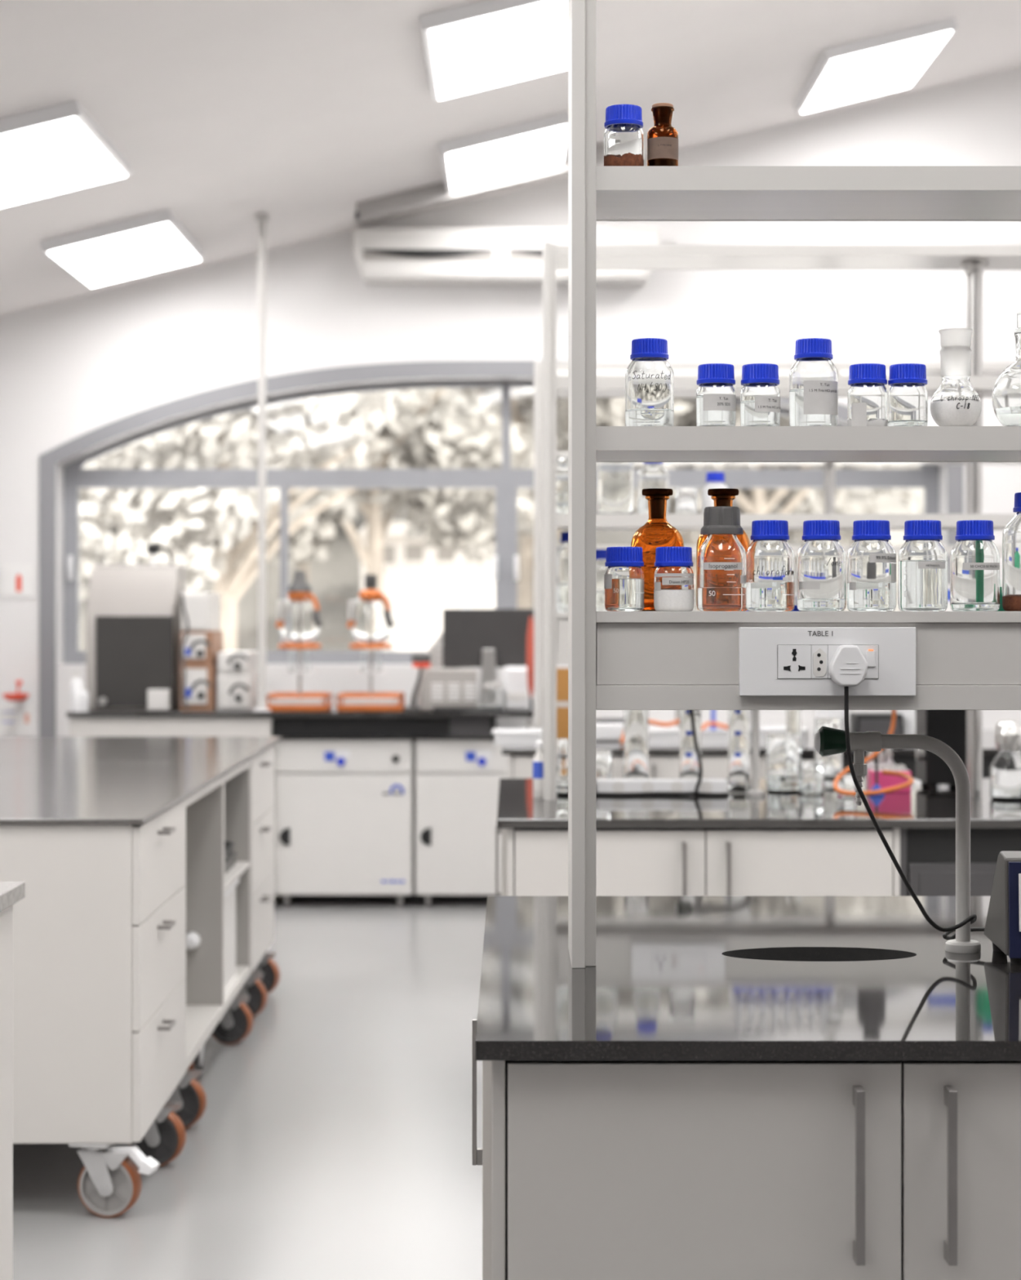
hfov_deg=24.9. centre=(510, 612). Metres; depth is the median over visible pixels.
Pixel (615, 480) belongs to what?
bottle
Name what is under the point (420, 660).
overhead stirrer
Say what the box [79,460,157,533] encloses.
tree
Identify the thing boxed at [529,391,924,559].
tree
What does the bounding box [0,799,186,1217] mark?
base cabinet
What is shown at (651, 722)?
hose
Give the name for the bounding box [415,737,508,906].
base cabinet
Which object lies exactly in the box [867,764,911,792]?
tip box
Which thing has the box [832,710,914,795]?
hose
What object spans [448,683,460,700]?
vent grille
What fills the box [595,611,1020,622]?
shelf
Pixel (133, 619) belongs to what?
instrument
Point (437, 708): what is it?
keyboard
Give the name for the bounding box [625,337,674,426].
bottle
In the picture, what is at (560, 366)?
shelf
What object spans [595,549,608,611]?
bottle
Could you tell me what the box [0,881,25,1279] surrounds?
side table
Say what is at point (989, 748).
countertop
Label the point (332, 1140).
floor
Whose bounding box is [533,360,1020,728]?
rack
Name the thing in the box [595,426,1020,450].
shelf
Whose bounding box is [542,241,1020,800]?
rack
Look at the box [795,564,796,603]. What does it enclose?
test tube
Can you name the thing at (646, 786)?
socket
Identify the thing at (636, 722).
cylinder
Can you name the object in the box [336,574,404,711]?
glass reactor
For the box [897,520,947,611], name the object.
bottle
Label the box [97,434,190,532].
tree
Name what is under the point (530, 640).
folded umbrella
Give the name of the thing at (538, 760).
wash bottle
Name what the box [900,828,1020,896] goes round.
base cabinet
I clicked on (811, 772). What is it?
beaker
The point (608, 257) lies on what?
shelf
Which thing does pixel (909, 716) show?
canister
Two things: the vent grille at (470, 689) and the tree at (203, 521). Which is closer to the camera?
the vent grille at (470, 689)
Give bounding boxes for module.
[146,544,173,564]
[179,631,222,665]
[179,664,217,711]
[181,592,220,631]
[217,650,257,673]
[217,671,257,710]
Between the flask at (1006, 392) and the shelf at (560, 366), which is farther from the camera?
the shelf at (560, 366)
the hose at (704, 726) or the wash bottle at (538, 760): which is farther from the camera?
the hose at (704, 726)
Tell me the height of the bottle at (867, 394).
0.092 m
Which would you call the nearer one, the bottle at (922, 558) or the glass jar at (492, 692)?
the bottle at (922, 558)
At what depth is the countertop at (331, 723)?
10.88 m
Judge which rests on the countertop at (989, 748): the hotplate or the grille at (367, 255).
the hotplate
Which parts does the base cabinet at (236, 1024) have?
panel, panel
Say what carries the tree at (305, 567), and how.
on the ground
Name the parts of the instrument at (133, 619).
door, lid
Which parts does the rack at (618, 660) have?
post, loose cap, rail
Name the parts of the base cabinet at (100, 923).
drawer, drawer, drawer, pull handle, pull handle, pull handle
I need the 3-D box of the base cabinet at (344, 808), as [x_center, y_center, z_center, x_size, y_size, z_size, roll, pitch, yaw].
[-0.797,0.999,11.279,0.662,0.802,0.642,0,0,0]
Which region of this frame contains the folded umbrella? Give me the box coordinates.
[526,616,533,711]
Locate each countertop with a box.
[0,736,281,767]
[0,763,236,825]
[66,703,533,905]
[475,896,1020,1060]
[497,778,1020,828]
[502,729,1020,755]
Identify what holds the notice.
attached to the wall
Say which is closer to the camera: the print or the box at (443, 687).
the print
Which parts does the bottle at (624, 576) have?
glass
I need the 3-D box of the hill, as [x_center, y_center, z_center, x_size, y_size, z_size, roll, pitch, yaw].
[0.000,-7.729,86.000,120.000,19.158,40.000,0,0,0]
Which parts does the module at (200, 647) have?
panel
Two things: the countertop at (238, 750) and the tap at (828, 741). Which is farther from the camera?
the countertop at (238, 750)
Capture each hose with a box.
[620,719,679,744]
[701,721,728,730]
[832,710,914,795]
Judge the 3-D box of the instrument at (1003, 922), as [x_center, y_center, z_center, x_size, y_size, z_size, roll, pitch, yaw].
[0.814,0.421,3.359,0.220,0.157,0.169,0,0,0]
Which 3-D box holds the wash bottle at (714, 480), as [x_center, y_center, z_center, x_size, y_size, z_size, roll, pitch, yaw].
[0.558,-0.323,6.300,0.076,0.118,0.076,0,0,0]
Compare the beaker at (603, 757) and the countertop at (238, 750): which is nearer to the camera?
the beaker at (603, 757)
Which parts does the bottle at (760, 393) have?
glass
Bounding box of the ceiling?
[0,0,1020,315]
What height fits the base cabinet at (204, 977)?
0.910 m
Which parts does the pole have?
foot plate, ceiling plate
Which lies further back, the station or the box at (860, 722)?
the station
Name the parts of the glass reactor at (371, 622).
knob, rail, motor, arm, valve handle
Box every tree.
[79,390,409,651]
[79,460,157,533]
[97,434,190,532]
[97,461,337,545]
[188,387,476,651]
[191,387,533,651]
[358,387,568,517]
[382,387,602,608]
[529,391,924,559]
[556,436,822,594]
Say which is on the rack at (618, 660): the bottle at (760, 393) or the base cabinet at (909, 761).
the bottle at (760, 393)
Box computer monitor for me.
[443,608,533,707]
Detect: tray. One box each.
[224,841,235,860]
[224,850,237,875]
[266,697,332,711]
[336,697,404,711]
[491,728,542,745]
[648,727,728,745]
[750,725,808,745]
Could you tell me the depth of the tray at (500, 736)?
8.73 m
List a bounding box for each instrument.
[85,564,186,710]
[984,850,1020,964]
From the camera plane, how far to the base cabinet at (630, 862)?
5.62 m
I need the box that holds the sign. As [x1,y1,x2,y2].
[1,564,34,597]
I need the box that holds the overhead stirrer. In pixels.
[403,653,431,711]
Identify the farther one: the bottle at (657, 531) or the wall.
the wall
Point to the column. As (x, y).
(793, 717)
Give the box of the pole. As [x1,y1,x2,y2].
[253,213,271,711]
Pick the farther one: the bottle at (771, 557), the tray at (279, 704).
the tray at (279, 704)
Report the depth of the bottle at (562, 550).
6.26 m
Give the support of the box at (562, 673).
on the countertop at (989, 748)
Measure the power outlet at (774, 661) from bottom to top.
0.097 m
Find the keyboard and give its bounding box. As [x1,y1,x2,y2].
[432,706,505,711]
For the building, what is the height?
4.159 m
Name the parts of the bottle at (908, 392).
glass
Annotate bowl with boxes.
[2,693,29,701]
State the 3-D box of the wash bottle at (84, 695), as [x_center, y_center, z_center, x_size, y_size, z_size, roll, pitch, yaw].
[-2.025,0.407,10.970,0.048,0.120,0.048,0,0,0]
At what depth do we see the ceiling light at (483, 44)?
8.52 m
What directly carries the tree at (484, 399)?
on the ground
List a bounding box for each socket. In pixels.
[612,781,624,792]
[641,781,653,791]
[671,781,683,791]
[700,781,712,792]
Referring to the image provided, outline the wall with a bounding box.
[0,66,1020,737]
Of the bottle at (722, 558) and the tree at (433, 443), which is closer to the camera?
the bottle at (722, 558)
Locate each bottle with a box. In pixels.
[70,671,82,711]
[80,685,88,711]
[533,731,543,799]
[556,454,568,513]
[556,531,568,612]
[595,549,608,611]
[596,462,634,513]
[604,104,644,165]
[604,546,644,611]
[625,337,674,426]
[631,488,684,611]
[637,462,669,513]
[647,102,678,165]
[653,546,693,611]
[696,363,736,426]
[696,488,750,611]
[697,506,746,611]
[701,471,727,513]
[740,363,780,426]
[746,520,795,611]
[789,337,838,426]
[796,520,846,611]
[847,363,888,426]
[847,520,896,611]
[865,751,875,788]
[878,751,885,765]
[884,748,894,765]
[888,363,928,426]
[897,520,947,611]
[950,520,999,611]
[990,720,1020,800]
[1002,492,1020,611]
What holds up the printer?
on the countertop at (331, 723)
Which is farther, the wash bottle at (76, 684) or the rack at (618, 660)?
the wash bottle at (76, 684)
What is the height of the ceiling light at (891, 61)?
0.194 m
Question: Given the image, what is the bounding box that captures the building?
[357,521,495,651]
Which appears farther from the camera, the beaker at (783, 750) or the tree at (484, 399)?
the tree at (484, 399)
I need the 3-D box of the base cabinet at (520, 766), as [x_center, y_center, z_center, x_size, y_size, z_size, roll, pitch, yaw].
[0.469,0.962,9.166,0.955,0.876,1.360,0,0,0]
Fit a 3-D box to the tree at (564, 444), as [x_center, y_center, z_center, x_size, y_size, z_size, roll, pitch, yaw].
[-2.010,-5.669,69.953,9.924,14.952,9.143,0,0,15]
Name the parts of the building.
door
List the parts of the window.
glass pane, sill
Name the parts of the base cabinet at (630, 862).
handle, panel, door, handle, handle, door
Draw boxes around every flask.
[556,738,568,795]
[930,328,982,426]
[991,312,1020,426]
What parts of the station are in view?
spout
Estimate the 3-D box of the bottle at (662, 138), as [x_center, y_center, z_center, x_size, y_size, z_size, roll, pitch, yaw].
[0.218,-0.680,3.320,0.044,0.097,0.045,0,0,0]
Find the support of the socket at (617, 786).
attached to the countertop at (924, 807)
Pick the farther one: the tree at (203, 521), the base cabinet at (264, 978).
the tree at (203, 521)
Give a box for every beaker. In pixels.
[595,750,612,780]
[675,487,697,513]
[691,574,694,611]
[765,733,802,792]
[798,760,825,794]
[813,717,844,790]
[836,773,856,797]
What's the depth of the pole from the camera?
10.90 m
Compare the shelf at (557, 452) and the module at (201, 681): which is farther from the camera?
the module at (201, 681)
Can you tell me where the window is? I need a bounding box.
[56,381,939,667]
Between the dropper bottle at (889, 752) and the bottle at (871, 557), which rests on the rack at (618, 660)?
the bottle at (871, 557)
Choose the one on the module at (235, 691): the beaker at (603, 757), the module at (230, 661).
the module at (230, 661)
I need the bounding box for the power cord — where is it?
[828,644,985,940]
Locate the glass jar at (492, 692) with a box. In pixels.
[482,682,503,707]
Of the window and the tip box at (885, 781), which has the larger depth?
the window
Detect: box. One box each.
[419,667,477,711]
[556,667,568,738]
[849,711,903,733]
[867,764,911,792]
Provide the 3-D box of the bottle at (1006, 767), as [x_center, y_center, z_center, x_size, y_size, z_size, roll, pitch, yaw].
[1.337,0.394,6.200,0.100,0.213,0.100,0,0,0]
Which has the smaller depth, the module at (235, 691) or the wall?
the module at (235, 691)
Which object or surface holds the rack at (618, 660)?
on the countertop at (673, 978)
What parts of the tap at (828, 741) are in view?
knob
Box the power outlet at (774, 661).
[738,626,915,696]
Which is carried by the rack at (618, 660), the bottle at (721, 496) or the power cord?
the bottle at (721, 496)
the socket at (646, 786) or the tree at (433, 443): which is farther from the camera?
the tree at (433, 443)
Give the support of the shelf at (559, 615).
attached to the rack at (974, 260)
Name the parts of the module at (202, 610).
panel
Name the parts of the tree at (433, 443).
crown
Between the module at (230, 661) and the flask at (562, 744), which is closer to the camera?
the flask at (562, 744)
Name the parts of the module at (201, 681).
panel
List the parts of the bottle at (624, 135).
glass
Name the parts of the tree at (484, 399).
crown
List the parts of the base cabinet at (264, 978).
drawer, drawer, drawer, pull handle, pull handle, pull handle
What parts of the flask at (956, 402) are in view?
bulb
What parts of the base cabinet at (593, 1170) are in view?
handle, panel, door, handle, handle, door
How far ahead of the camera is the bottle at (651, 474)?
6.27 m
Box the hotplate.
[595,717,624,741]
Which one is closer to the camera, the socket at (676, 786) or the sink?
the sink
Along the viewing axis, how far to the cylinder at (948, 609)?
6.24 m
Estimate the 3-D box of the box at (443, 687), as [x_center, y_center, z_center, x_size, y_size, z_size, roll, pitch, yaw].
[-0.296,0.367,11.068,0.272,0.200,0.144,0,0,0]
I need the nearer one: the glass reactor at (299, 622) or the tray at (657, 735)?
the tray at (657, 735)
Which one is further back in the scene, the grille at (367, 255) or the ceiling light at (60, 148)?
the grille at (367, 255)
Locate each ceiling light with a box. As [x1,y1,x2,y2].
[0,99,132,207]
[39,209,205,288]
[419,0,568,101]
[438,111,568,191]
[794,17,958,114]
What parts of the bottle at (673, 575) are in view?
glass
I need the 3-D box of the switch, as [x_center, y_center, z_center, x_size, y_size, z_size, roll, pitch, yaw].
[0.508,0.064,3.258,0.013,0.024,0.003,0,0,0]
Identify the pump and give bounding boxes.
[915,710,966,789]
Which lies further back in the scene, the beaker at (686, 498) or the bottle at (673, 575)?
the beaker at (686, 498)
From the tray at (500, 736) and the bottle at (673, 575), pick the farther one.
the tray at (500, 736)
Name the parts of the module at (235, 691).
panel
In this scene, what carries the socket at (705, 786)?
attached to the countertop at (924, 807)
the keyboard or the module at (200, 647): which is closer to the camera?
the keyboard
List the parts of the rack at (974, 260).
post, rail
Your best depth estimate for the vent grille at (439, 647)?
11.32 m
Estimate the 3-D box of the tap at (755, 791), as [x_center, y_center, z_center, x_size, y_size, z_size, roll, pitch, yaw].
[0.573,0.334,6.320,0.246,0.332,0.052,0,0,0]
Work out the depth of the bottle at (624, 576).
3.30 m
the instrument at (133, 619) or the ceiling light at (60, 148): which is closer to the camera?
the ceiling light at (60, 148)
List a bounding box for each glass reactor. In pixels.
[266,570,333,711]
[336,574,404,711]
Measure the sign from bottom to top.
0.170 m
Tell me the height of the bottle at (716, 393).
0.092 m
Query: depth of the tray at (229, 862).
7.52 m
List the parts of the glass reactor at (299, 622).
knob, motor, rail, arm, valve handle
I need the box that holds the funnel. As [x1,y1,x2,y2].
[995,586,1007,611]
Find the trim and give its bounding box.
[39,360,964,737]
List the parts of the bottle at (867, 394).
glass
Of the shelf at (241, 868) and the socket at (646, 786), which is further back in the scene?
the shelf at (241, 868)
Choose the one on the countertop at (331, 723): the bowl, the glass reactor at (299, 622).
the glass reactor at (299, 622)
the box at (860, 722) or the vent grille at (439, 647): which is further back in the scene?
the vent grille at (439, 647)
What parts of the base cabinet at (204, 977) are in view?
knob, panel, panel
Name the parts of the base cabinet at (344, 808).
door pull, blue knob, door, control panel, black knob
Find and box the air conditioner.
[353,227,660,285]
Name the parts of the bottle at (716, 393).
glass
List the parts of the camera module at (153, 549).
stem, cord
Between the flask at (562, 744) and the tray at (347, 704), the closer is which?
the flask at (562, 744)
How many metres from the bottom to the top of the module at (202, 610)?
0.184 m
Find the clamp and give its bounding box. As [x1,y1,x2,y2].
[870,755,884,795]
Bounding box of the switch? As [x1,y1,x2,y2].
[866,648,875,666]
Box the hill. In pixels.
[79,464,924,651]
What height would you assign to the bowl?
0.038 m
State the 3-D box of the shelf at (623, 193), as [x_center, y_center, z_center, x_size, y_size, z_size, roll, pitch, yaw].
[1.266,-0.615,3.400,2.290,0.034,0.260,0,0,0]
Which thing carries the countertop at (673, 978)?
on the base cabinet at (593, 1170)
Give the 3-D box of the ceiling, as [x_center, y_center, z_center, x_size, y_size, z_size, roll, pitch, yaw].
[0.600,-2.417,2.250,8.400,2.258,19.900,0,0,0]
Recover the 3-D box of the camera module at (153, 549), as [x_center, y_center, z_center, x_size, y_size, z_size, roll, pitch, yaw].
[-1.719,-0.282,11.350,0.124,0.101,0.060,0,0,0]
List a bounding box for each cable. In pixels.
[180,594,188,709]
[595,710,728,795]
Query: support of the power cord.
in the power outlet at (774, 661)
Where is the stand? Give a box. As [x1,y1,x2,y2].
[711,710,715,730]
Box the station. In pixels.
[2,680,29,701]
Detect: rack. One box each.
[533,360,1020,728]
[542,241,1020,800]
[568,0,1020,968]
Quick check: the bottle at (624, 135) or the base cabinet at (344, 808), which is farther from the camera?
the base cabinet at (344, 808)
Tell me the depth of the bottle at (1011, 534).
3.32 m
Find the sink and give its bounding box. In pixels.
[722,946,915,961]
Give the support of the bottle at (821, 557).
on the rack at (618, 660)
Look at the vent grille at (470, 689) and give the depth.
10.99 m
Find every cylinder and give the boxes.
[624,710,648,778]
[680,710,701,778]
[728,710,751,793]
[943,584,954,611]
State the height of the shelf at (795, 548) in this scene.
0.034 m
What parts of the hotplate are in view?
plate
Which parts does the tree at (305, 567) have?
crown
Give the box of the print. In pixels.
[773,577,782,579]
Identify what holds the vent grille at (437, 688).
attached to the box at (443, 687)
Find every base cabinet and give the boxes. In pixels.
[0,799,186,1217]
[166,775,223,1128]
[211,759,253,1044]
[236,745,279,1017]
[273,737,416,906]
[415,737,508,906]
[471,1018,1020,1279]
[495,825,900,896]
[508,755,765,778]
[801,755,995,778]
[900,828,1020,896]
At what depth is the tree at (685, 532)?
71.85 m
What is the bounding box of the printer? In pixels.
[503,666,530,711]
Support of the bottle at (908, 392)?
on the rack at (618, 660)
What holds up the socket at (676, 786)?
attached to the countertop at (924, 807)
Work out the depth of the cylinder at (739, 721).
6.41 m
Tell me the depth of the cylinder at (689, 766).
6.41 m
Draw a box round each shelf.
[224,861,248,892]
[556,244,1020,270]
[556,362,1013,369]
[556,376,999,388]
[556,451,568,454]
[556,513,1016,526]
[556,545,1002,554]
[556,612,568,617]
[595,165,1020,221]
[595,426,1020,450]
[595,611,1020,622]
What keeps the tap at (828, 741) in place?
on the countertop at (673, 978)
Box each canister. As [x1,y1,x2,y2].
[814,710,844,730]
[896,710,915,733]
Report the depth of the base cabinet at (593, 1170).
2.72 m
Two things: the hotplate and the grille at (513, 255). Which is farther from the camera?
the grille at (513, 255)
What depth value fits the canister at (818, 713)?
8.95 m
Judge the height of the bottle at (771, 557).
0.130 m
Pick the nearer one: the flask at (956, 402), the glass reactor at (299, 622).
the flask at (956, 402)
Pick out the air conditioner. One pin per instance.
(385, 256)
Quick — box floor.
[13,886,495,1279]
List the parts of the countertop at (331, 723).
apron drawer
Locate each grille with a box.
[363,250,493,259]
[431,683,443,700]
[435,644,443,665]
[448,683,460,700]
[464,683,476,700]
[509,250,542,259]
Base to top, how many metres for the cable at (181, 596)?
0.542 m
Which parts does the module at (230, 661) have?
panel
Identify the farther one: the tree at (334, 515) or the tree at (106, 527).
the tree at (334, 515)
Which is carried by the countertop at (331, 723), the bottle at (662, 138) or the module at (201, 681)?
the module at (201, 681)
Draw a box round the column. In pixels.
[786,710,801,733]
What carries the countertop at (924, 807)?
on the base cabinet at (630, 862)
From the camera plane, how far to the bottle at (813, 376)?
3.31 m
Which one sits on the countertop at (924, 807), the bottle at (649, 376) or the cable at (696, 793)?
the cable at (696, 793)
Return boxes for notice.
[0,704,32,733]
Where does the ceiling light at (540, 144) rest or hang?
hanging from the ceiling
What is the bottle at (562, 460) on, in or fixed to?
on the rack at (974, 260)
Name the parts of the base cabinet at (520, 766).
door, handle, door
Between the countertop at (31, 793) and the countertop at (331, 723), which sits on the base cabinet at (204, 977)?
the countertop at (31, 793)
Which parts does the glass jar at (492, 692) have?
lid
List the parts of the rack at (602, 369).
post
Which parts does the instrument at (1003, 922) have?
panel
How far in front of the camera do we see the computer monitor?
11.12 m
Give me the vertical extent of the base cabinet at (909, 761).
0.876 m
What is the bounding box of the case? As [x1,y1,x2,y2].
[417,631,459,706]
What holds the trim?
attached to the wall
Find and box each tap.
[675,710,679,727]
[697,710,764,796]
[814,726,981,953]
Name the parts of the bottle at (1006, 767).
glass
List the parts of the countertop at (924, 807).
power strip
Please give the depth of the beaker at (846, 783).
6.26 m
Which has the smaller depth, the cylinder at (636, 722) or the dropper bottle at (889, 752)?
the cylinder at (636, 722)
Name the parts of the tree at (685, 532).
crown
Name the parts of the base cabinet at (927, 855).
panel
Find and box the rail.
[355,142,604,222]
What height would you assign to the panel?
0.322 m
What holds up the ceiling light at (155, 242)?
hanging from the ceiling
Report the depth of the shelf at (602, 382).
6.17 m
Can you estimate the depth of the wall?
11.90 m
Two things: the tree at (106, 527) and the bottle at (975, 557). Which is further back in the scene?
the tree at (106, 527)

